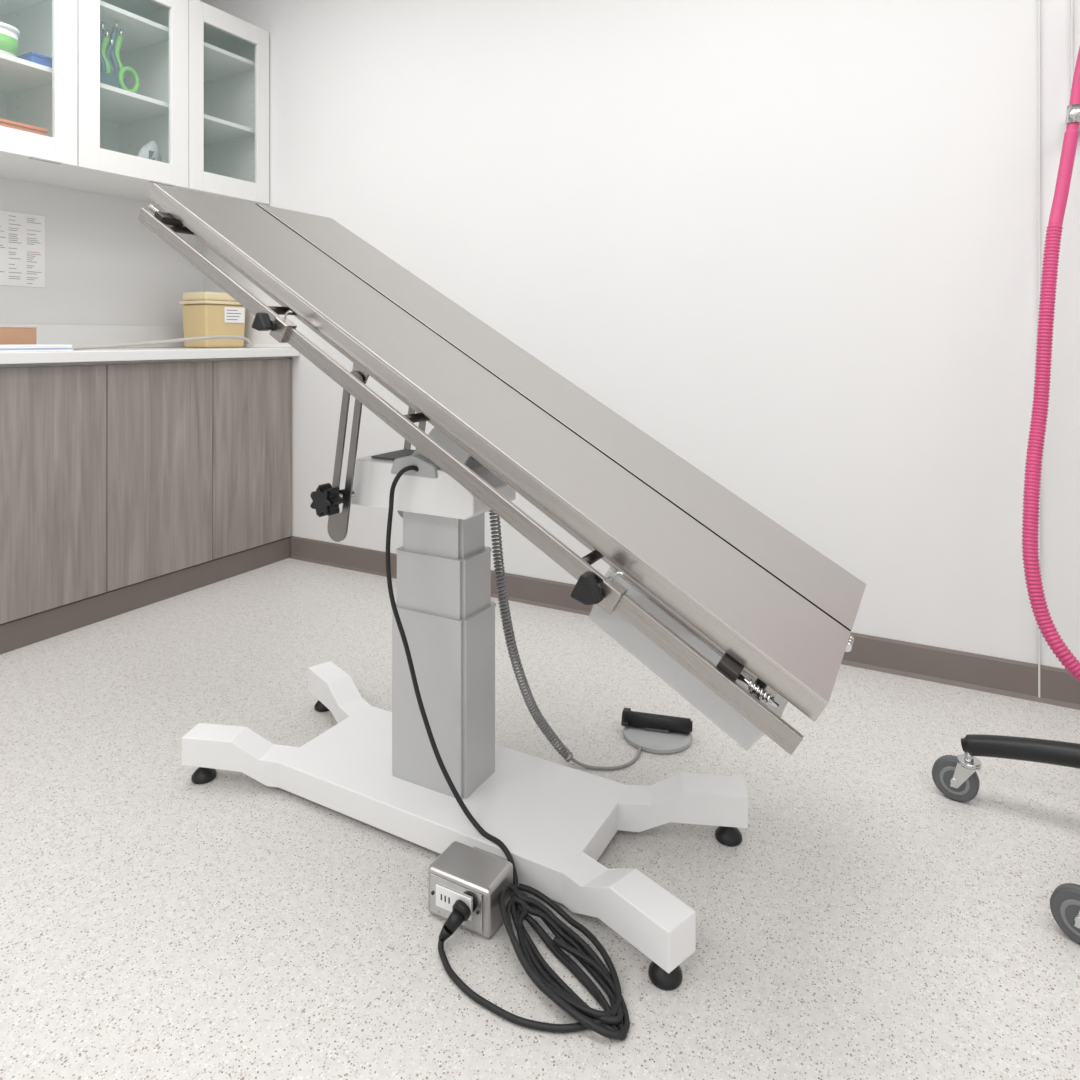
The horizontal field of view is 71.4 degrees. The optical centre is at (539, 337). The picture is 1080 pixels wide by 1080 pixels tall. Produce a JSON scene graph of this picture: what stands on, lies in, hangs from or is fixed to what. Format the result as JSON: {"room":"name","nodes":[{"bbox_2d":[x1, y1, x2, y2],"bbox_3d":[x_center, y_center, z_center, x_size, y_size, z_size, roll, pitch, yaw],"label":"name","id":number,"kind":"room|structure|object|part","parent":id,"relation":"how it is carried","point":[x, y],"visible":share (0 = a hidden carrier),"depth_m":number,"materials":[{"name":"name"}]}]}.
{"room":"operating room","nodes":[
{"label":"operating room","id":0,"kind":"room"},
{"bbox_2d":[0,0,202,347],"bbox_3d":[-2.821,-0.375,1.680,0.100,2.750,4.683,0,0,28],"label":"wall","id":1,"kind":"structure","parent":0,"point":[103,266],"depth_m":3.25,"materials":[{"name":"paint"}]},
{"bbox_2d":[0,210,44,287],"bbox_3d":[-2.067,-0.351,2.970,0.002,0.295,0.218,0,0,28],"label":"papers","id":2,"kind":"object","parent":1,"relation":"attached to","point":[22,235],"visible":1,"depth_m":2.99,"materials":[{"name":"white paper"}]},
{"bbox_2d":[0,14,156,203],"bbox_3d":[-2.189,-1.022,2.734,0.011,0.795,2.219,0,0,28],"label":"panel","id":3,"kind":"object","parent":1,"relation":"attached to","point":[109,132],"visible":0.02,"depth_m":3.27,"materials":[{"name":"white plastic"}]},
{"bbox_2d":[0,52,51,94],"bbox_3d":[-1.995,-0.953,2.641,0.417,0.018,0.424,0,0,28],"label":"shelf","id":4,"kind":"object","parent":3,"relation":"attached to","point":[16,74],"visible":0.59,"depth_m":2.69,"materials":[{"name":"white wood"}]},
{"bbox_2d":[0,22,19,56],"bbox_3d":[-1.889,-1.021,2.608,0.140,0.117,0.140,0,0,28],"label":"plastic tub","id":5,"kind":"object","parent":4,"relation":"on","point":[9,35],"visible":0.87,"depth_m":2.59,"materials":[{"name":"plastic"}]},
{"bbox_3d":[-1.889,-1.071,2.608,0.140,0.017,0.140,0,0,28],"label":"lid","id":6,"kind":"part","parent":5,"relation":"part of","materials":[{"name":"plastic"}]},
{"bbox_2d":[17,52,51,67],"bbox_3d":[-1.814,-0.983,2.705,0.130,0.042,0.093,0,0,28],"label":"storage box","id":7,"kind":"object","parent":4,"relation":"on","point":[34,57],"visible":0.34,"depth_m":2.66,"materials":[{"name":"plastic"}]},
{"bbox_3d":[-1.814,-1.000,2.705,0.130,0.008,0.093,0,0,28],"label":"lid","id":8,"kind":"part","parent":7,"relation":"part of","materials":[{"name":"blue plastic"}]},
{"bbox_2d":[0,152,260,203],"bbox_3d":[-1.992,-0.637,2.628,0.437,0.020,2.219,0,0,28],"label":"panel","id":9,"kind":"object","parent":3,"relation":"attached to","point":[11,166],"visible":0.5,"depth_m":2.96,"materials":[{"name":"white plastic"}]},
{"bbox_2d":[0,118,47,135],"bbox_3d":[-1.849,-0.695,2.631,0.140,0.094,0.170,0,0,28],"label":"tray","id":10,"kind":"object","parent":9,"relation":"on","point":[3,122],"visible":0.35,"depth_m":2.60,"materials":[{"name":"plastic"}]},
{"bbox_2d":[7,0,51,136],"bbox_3d":[-1.881,-1.024,2.834,0.437,0.753,0.018,0,0,28],"label":"divider","id":11,"kind":"object","parent":9,"relation":"on","point":[34,23],"visible":0.33,"depth_m":2.84,"materials":[{"name":"white plastic"}]},
{"bbox_2d":[29,0,77,166],"bbox_3d":[-1.712,-1.018,2.650,0.032,0.804,0.160,0,0,28],"label":"door frame","id":12,"kind":"structure","parent":11,"relation":"attached to","point":[64,12],"depth_m":2.68,"materials":[{"name":"white wood"}]},
{"bbox_2d":[0,126,54,160],"bbox_3d":[-1.785,-0.663,2.528,0.020,0.084,0.288,0,0,28],"label":"rail","id":13,"kind":"object","parent":12,"relation":"attached to","point":[12,141],"depth_m":2.57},
{"bbox_3d":[-1.722,-0.618,2.621,0.022,0.004,0.100,0,0,28],"label":"door pull","id":14,"kind":"part","parent":12,"relation":"part of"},
{"bbox_2d":[76,0,99,170],"bbox_3d":[-1.659,-1.020,2.761,0.020,0.799,0.078,0,0,28],"label":"door frame","id":15,"kind":"structure","parent":11,"relation":"attached to","point":[88,10],"depth_m":2.76,"materials":[{"name":"white wood"}]},
{"bbox_2d":[119,7,168,162],"bbox_3d":[-1.666,-1.024,3.232,0.437,0.753,0.018,0,0,28],"label":"divider","id":16,"kind":"object","parent":9,"relation":"on","point":[151,62],"visible":0.43,"depth_m":3.23,"materials":[{"name":"white plastic"}]},
{"bbox_2d":[149,0,188,188],"bbox_3d":[-1.500,-1.018,3.044,0.032,0.804,0.170,0,0,28],"label":"door frame","id":17,"kind":"structure","parent":16,"relation":"attached to","point":[179,11],"depth_m":3.08,"materials":[{"name":"white wood"}]},
{"bbox_2d":[99,148,171,183],"bbox_3d":[-1.571,-0.663,2.924,0.020,0.084,0.293,0,0,28],"label":"rail","id":18,"kind":"object","parent":17,"relation":"attached to","point":[111,162],"depth_m":2.91,"materials":[{"name":"white wood"}]},
{"bbox_2d":[150,0,171,7],"bbox_3d":[-1.571,-1.380,2.924,0.020,0.080,0.293,0,0,28],"label":"rail","id":19,"kind":"object","parent":17,"relation":"attached to","point":[166,3],"depth_m":3.02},
{"bbox_3d":[-1.512,-0.618,3.011,0.022,0.004,0.100,0,0,28],"label":"door pull","id":20,"kind":"part","parent":17,"relation":"part of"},
{"bbox_2d":[187,0,203,190],"bbox_3d":[-1.447,-1.020,3.155,0.020,0.799,0.068,0,0,28],"label":"door","id":21,"kind":"structure","parent":16,"relation":"attached to","point":[196,7],"depth_m":3.15,"materials":[{"name":"white wood"}]},
{"bbox_2d":[137,141,161,161],"bbox_3d":[-1.599,-0.730,3.061,0.048,0.160,0.124,0,0,28],"label":"plastic bag","id":22,"kind":"object","parent":9,"relation":"on","point":[150,150],"visible":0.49,"depth_m":3.06,"materials":[{"name":"white plastic"}]},
{"bbox_2d":[204,41,254,182],"bbox_3d":[-1.470,-1.024,3.597,0.437,0.753,0.018,0,0,28],"label":"divider","id":23,"kind":"object","parent":9,"relation":"on","point":[232,96],"visible":0.43,"depth_m":3.58,"materials":[{"name":"white plastic"}]},
{"bbox_2d":[255,27,268,203],"bbox_3d":[-1.280,-1.020,3.464,0.020,0.799,0.068,0,0,28],"label":"door","id":24,"kind":"structure","parent":23,"relation":"attached to","point":[262,48],"depth_m":3.45,"materials":[{"name":"white wood"}]},
{"bbox_2d":[201,172,257,201],"bbox_3d":[-1.364,-0.663,3.310,0.020,0.084,0.283,0,0,28],"label":"rail","id":25,"kind":"object","parent":24,"relation":"attached to","point":[216,184],"depth_m":3.30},
{"bbox_2d":[204,3,257,44],"bbox_3d":[-1.364,-1.380,3.310,0.020,0.080,0.283,0,0,28],"label":"rail","id":26,"kind":"object","parent":24,"relation":"attached to","point":[216,18],"depth_m":3.30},
{"bbox_2d":[100,83,168,123],"bbox_3d":[-1.781,-0.953,3.037,0.417,0.018,0.429,0,0,28],"label":"shelf","id":27,"kind":"object","parent":3,"relation":"attached to","point":[117,105],"visible":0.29,"depth_m":3.07,"materials":[{"name":"white plastic"}]},
{"bbox_2d":[100,37,125,88],"bbox_3d":[-1.690,-1.065,2.915,0.080,0.205,0.130,0,0,28],"label":"holder","id":28,"kind":"object","parent":27,"relation":"on","point":[105,78],"depth_m":2.91,"materials":[{"name":"plastic"}]},
{"bbox_2d":[100,22,105,71],"bbox_3d":[-1.696,-1.109,2.902,0.041,0.225,0.030,0,0,-16],"label":"handle","id":29,"kind":"object","parent":28,"relation":"in","point":[102,31],"depth_m":2.90,"materials":[{"name":"plastic"}]},
{"bbox_3d":[-1.692,-1.205,2.907,0.020,0.033,0.013,0,0,-10],"label":"blade","id":30,"kind":"part","parent":29,"relation":"part of","materials":[{"name":"silver metal"}]},
{"bbox_3d":[-1.687,-1.082,2.918,0.042,0.170,0.029,0,0,-16],"label":"handle","id":31,"kind":"part","parent":28,"relation":"part of","materials":[{"name":"green plastic"}]},
{"bbox_2d":[104,30,109,37],"bbox_3d":[-1.683,-1.180,2.923,0.020,0.033,0.013,0,0,-10],"label":"blade","id":32,"kind":"object","parent":28,"relation":"on","point":[107,32],"visible":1,"depth_m":2.92,"materials":[{"name":"silver metal"}]},
{"bbox_3d":[-1.679,-1.070,2.935,0.042,0.146,0.029,0,0,-15],"label":"handle","id":33,"kind":"part","parent":28,"relation":"part of","materials":[{"name":"green plastic"}]},
{"bbox_2d":[108,20,119,75],"bbox_3d":[-1.670,-1.122,2.951,0.041,0.250,0.030,0,0,-17],"label":"handle","id":34,"kind":"object","parent":28,"relation":"in","point":[114,32],"depth_m":2.94,"materials":[{"name":"plastic"}]},
{"bbox_3d":[-1.665,-1.230,2.955,0.020,0.033,0.013,0,0,-10],"label":"blade","id":35,"kind":"part","parent":34,"relation":"part of","materials":[{"name":"silver metal"}]},
{"bbox_2d":[115,35,124,77],"bbox_3d":[-1.661,-1.094,2.967,0.041,0.195,0.030,0,0,-16],"label":"handle","id":36,"kind":"object","parent":28,"relation":"in","point":[119,39],"visible":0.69,"depth_m":2.96,"materials":[{"name":"green plastic"}]},
{"bbox_2d":[118,66,139,92],"bbox_3d":[-1.619,-1.015,2.962,0.018,0.108,0.088,0,0,28],"label":"loop","id":37,"kind":"object","parent":27,"relation":"on","point":[124,69],"visible":0.95,"depth_m":2.96,"materials":[{"name":"plastic"}]},
{"bbox_2d":[100,0,168,53],"bbox_3d":[-1.781,-1.263,3.037,0.417,0.018,0.429,0,0,28],"label":"shelf","id":38,"kind":"object","parent":3,"relation":"attached to","point":[139,32],"visible":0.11,"depth_m":3.05,"materials":[{"name":"white plastic"}]},
{"bbox_2d":[101,0,243,47],"bbox_3d":[-1.992,-1.410,2.628,0.437,0.020,2.219,0,0,28],"label":"panel","id":39,"kind":"object","parent":3,"relation":"attached to","point":[213,36],"visible":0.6,"depth_m":3.25,"materials":[{"name":"white plastic"}]},
{"bbox_2d":[204,42,254,81],"bbox_3d":[-1.574,-1.263,3.423,0.417,0.018,0.399,0,0,28],"label":"shelf","id":40,"kind":"object","parent":3,"relation":"attached to","point":[218,62],"visible":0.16,"depth_m":3.45,"materials":[{"name":"white wood"}]},
{"bbox_2d":[204,114,254,144],"bbox_3d":[-1.574,-0.953,3.423,0.417,0.018,0.399,0,0,28],"label":"shelf","id":41,"kind":"object","parent":3,"relation":"attached to","point":[216,130],"visible":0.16,"depth_m":3.44,"materials":[{"name":"white wood"}]},
{"bbox_2d":[0,324,184,347],"bbox_3d":[-2.179,-0.005,2.742,0.018,0.100,2.161,0,0,28],"label":"backsplash","id":42,"kind":"structure","parent":1,"relation":"attached to","point":[74,335],"depth_m":3.26,"materials":[{"name":"white laminate"}]},
{"bbox_2d":[0,558,1079,1079],"bbox_3d":[-0.210,1.050,0.274,6.030,0.100,4.883,0,0,28],"label":"floor","id":43,"kind":"structure","parent":0,"point":[866,921],"depth_m":1.39,"materials":[{"name":"plastic"}]},
{"bbox_2d":[0,324,298,653],"bbox_3d":[-1.893,0.472,2.599,0.657,1.055,2.181,0,0,28],"label":"base cabinet","id":44,"kind":"object","parent":43,"relation":"on","point":[134,477],"visible":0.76,"depth_m":2.78,"materials":[{"name":"brown wood"}]},
{"bbox_3d":[-1.648,0.498,2.478,0.020,0.806,0.437,0,0,28],"label":"door","id":45,"kind":"part","parent":44,"relation":"part of","materials":[{"name":"grey wood"}]},
{"bbox_2d":[0,347,298,363],"bbox_3d":[-1.893,0.064,2.599,0.657,0.037,2.181,0,0,28],"label":"countertop","id":46,"kind":"structure","parent":44,"relation":"on","point":[174,353],"depth_m":2.74,"materials":[{"name":"white laminate"}]},
{"bbox_2d":[0,327,36,344],"bbox_3d":[-1.913,0.003,2.680,0.150,0.082,0.145,0,0,28],"label":"cardboard box","id":47,"kind":"object","parent":46,"relation":"on","point":[8,335],"visible":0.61,"depth_m":2.65,"materials":[{"name":"brown cardboard"}]},
{"bbox_2d":[0,344,73,351],"bbox_3d":[-1.746,0.034,2.526,0.210,0.022,0.233,0,0,28],"label":"paper stack","id":48,"kind":"object","parent":46,"relation":"on","point":[35,347],"visible":1,"depth_m":2.47,"materials":[{"name":"white paper"}]},
{"bbox_2d":[72,335,253,349],"bbox_3d":[-1.492,0.016,3.039,0.026,0.057,0.743,0,0,36],"label":"tubing","id":49,"kind":"object","parent":46,"relation":"on","point":[251,344],"visible":0.97,"depth_m":3.00,"materials":[{"name":"white plastic"}]},
{"bbox_2d":[179,292,245,347],"bbox_3d":[-1.490,-0.081,3.443,0.182,0.249,0.232,0,0,28],"label":"sharps container","id":50,"kind":"object","parent":46,"relation":"on","point":[204,313],"visible":0.86,"depth_m":3.37,"materials":[{"name":"plastic"}]},
{"bbox_3d":[-1.490,-0.186,3.443,0.166,0.038,0.216,0,0,28],"label":"lid","id":51,"kind":"part","parent":50,"relation":"part of","materials":[{"name":"beige plastic"}]},
{"bbox_3d":[-1.440,0.498,2.864,0.020,0.806,0.435,0,0,28],"label":"door","id":52,"kind":"part","parent":44,"relation":"part of","materials":[{"name":"grey wood"}]},
{"bbox_3d":[-1.236,0.498,3.242,0.020,0.806,0.418,0,0,28],"label":"door","id":53,"kind":"part","parent":44,"relation":"part of","materials":[{"name":"grey wood"}]},
{"bbox_2d":[137,183,865,1039],"bbox_3d":[-0.125,0.333,1.514,1.394,1.334,0.659,0,0,28],"label":"table","id":54,"kind":"object","parent":43,"relation":"on","point":[430,772],"visible":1,"depth_m":1.46,"materials":[{"name":"white metal"}]},
{"bbox_3d":[-0.663,0.939,1.694,0.270,0.092,0.066,0,0,9],"label":"arm","id":55,"kind":"part","parent":54,"relation":"part of","materials":[{"name":"white metal"}]},
{"bbox_3d":[-0.508,-0.030,1.378,0.035,0.034,0.024,0,0,28],"label":"wing knob","id":56,"kind":"part","parent":54,"relation":"part of","materials":[{"name":"black plastic"}]},
{"bbox_3d":[-0.448,0.336,1.542,0.056,0.057,0.007,0,0,28],"label":"star knob","id":57,"kind":"part","parent":54,"relation":"part of","materials":[{"name":"black plastic"}]},
{"bbox_3d":[-0.440,0.336,1.556,0.065,0.066,0.027,0,0,28],"label":"star knob","id":58,"kind":"part","parent":54,"relation":"part of","materials":[{"name":"black plastic"}]},
{"bbox_3d":[-0.517,0.939,1.958,0.066,0.092,0.270,0,0,-41],"label":"arm","id":59,"kind":"part","parent":54,"relation":"part of","materials":[{"name":"white metal"}]},
{"bbox_3d":[-0.258,0.129,1.277,1.546,0.028,0.010,34,15,24],"label":"accessory rail","id":60,"kind":"part","parent":54,"relation":"part of","materials":[{"name":"metal"}]},
{"bbox_2d":[428,841,512,937],"bbox_3d":[-0.113,0.958,1.324,0.129,0.083,0.127,0,0,28],"label":"outlet","id":61,"kind":"object","parent":54,"relation":"attached to","point":[476,876],"depth_m":1.29,"materials":[{"name":"silver metal"}]},
{"bbox_3d":[-0.168,0.072,1.415,1.590,0.006,0.267,34,15,24],"label":"tabletop panel","id":62,"kind":"part","parent":54,"relation":"part of","materials":[{"name":"metal"}]},
{"bbox_3d":[-0.023,0.665,1.711,0.230,0.658,0.035,0,0,-34],"label":"coiled cord","id":63,"kind":"part","parent":54,"relation":"part of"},
{"bbox_3d":[-0.039,0.072,1.655,1.590,0.006,0.257,34,15,24],"label":"tabletop panel","id":64,"kind":"part","parent":54,"relation":"part of","materials":[{"name":"metal"}]},
{"bbox_3d":[0.067,0.355,1.068,0.044,0.042,0.024,0,0,28],"label":"wing knob","id":65,"kind":"part","parent":54,"relation":"part of","materials":[{"name":"black plastic"}]},
{"bbox_3d":[0.129,0.939,1.255,0.066,0.092,0.275,0,0,-41],"label":"arm","id":66,"kind":"part","parent":54,"relation":"part of","materials":[{"name":"white metal"}]},
{"bbox_3d":[0.275,0.939,1.518,0.275,0.092,0.066,0,0,9],"label":"arm","id":67,"kind":"part","parent":54,"relation":"part of","materials":[{"name":"white metal"}]},
{"bbox_2d":[571,708,692,769],"bbox_3d":[0.240,0.973,1.828,0.177,0.054,0.322,0,0,41],"label":"foot pedal","id":68,"kind":"object","parent":43,"relation":"on","point":[648,732],"visible":1,"depth_m":1.86,"materials":[{"name":"grey plastic"}]},
{"bbox_3d":[0.167,0.991,1.768,0.189,0.017,0.062,0,0,-19],"label":"cord","id":69,"kind":"part","parent":68,"relation":"part of","materials":[{"name":"grey plastic"}]},
{"bbox_2d":[932,734,1079,943],"bbox_3d":[1.182,0.352,1.450,0.748,1.296,0.699,0,0,28],"label":"stand","id":70,"kind":"object","parent":43,"relation":"on","point":[957,778],"visible":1,"depth_m":1.56,"materials":[{"name":"black plastic"}]},
{"bbox_3d":[0.922,0.900,1.616,0.018,0.030,0.018,0,0,28],"label":"caster stem","id":71,"kind":"part","parent":70,"relation":"part of","materials":[{"name":"silver metal"}]},
{"bbox_3d":[0.922,0.911,1.616,0.044,0.010,0.044,0,0,28],"label":"caster crown","id":72,"kind":"part","parent":70,"relation":"part of","materials":[{"name":"silver metal"}]},
{"bbox_3d":[1.052,0.848,1.526,0.347,0.093,0.048,0,0,36],"label":"leg","id":73,"kind":"part","parent":70,"relation":"part of","materials":[{"name":"black plastic"}]},
{"bbox_2d":[203,0,1079,668],"bbox_3d":[0.924,-0.375,2.380,6.030,2.750,0.100,0,0,28],"label":"wall","id":74,"kind":"structure","parent":0,"point":[792,245],"depth_m":2.45,"materials":[{"name":"paint"}]},
{"bbox_2d":[290,536,1079,709],"bbox_3d":[1.165,0.951,2.184,5.220,0.098,0.016,0,0,28],"label":"baseboard","id":75,"kind":"structure","parent":74,"relation":"attached to","point":[990,674],"depth_m":2.25,"materials":[{"name":"beige rubber"}]},
{"bbox_2d":[1038,0,1039,697],"bbox_3d":[1.376,-0.370,2.073,0.005,2.740,0.010,0,0,28],"label":"trim","id":76,"kind":"structure","parent":74,"relation":"attached to","point":[1038,0],"depth_m":2.07,"materials":[{"name":"white"}]},
{"bbox_2d":[1022,47,1079,680],"bbox_3d":[1.303,-0.077,1.726,0.306,1.762,0.640,0,0,1],"label":"gas hose","id":77,"kind":"object","parent":74,"relation":"attached to","point":[1047,302],"visible":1,"depth_m":1.87,"materials":[{"name":"pink plastic"}]},
{"bbox_2d":[1070,0,1072,94],"bbox_3d":[1.441,-1.120,2.038,0.005,1.240,0.010,0,0,28],"label":"trim","id":78,"kind":"structure","parent":74,"relation":"attached to","point":[1071,1],"depth_m":2.03,"materials":[{"name":"white"}]}
]}

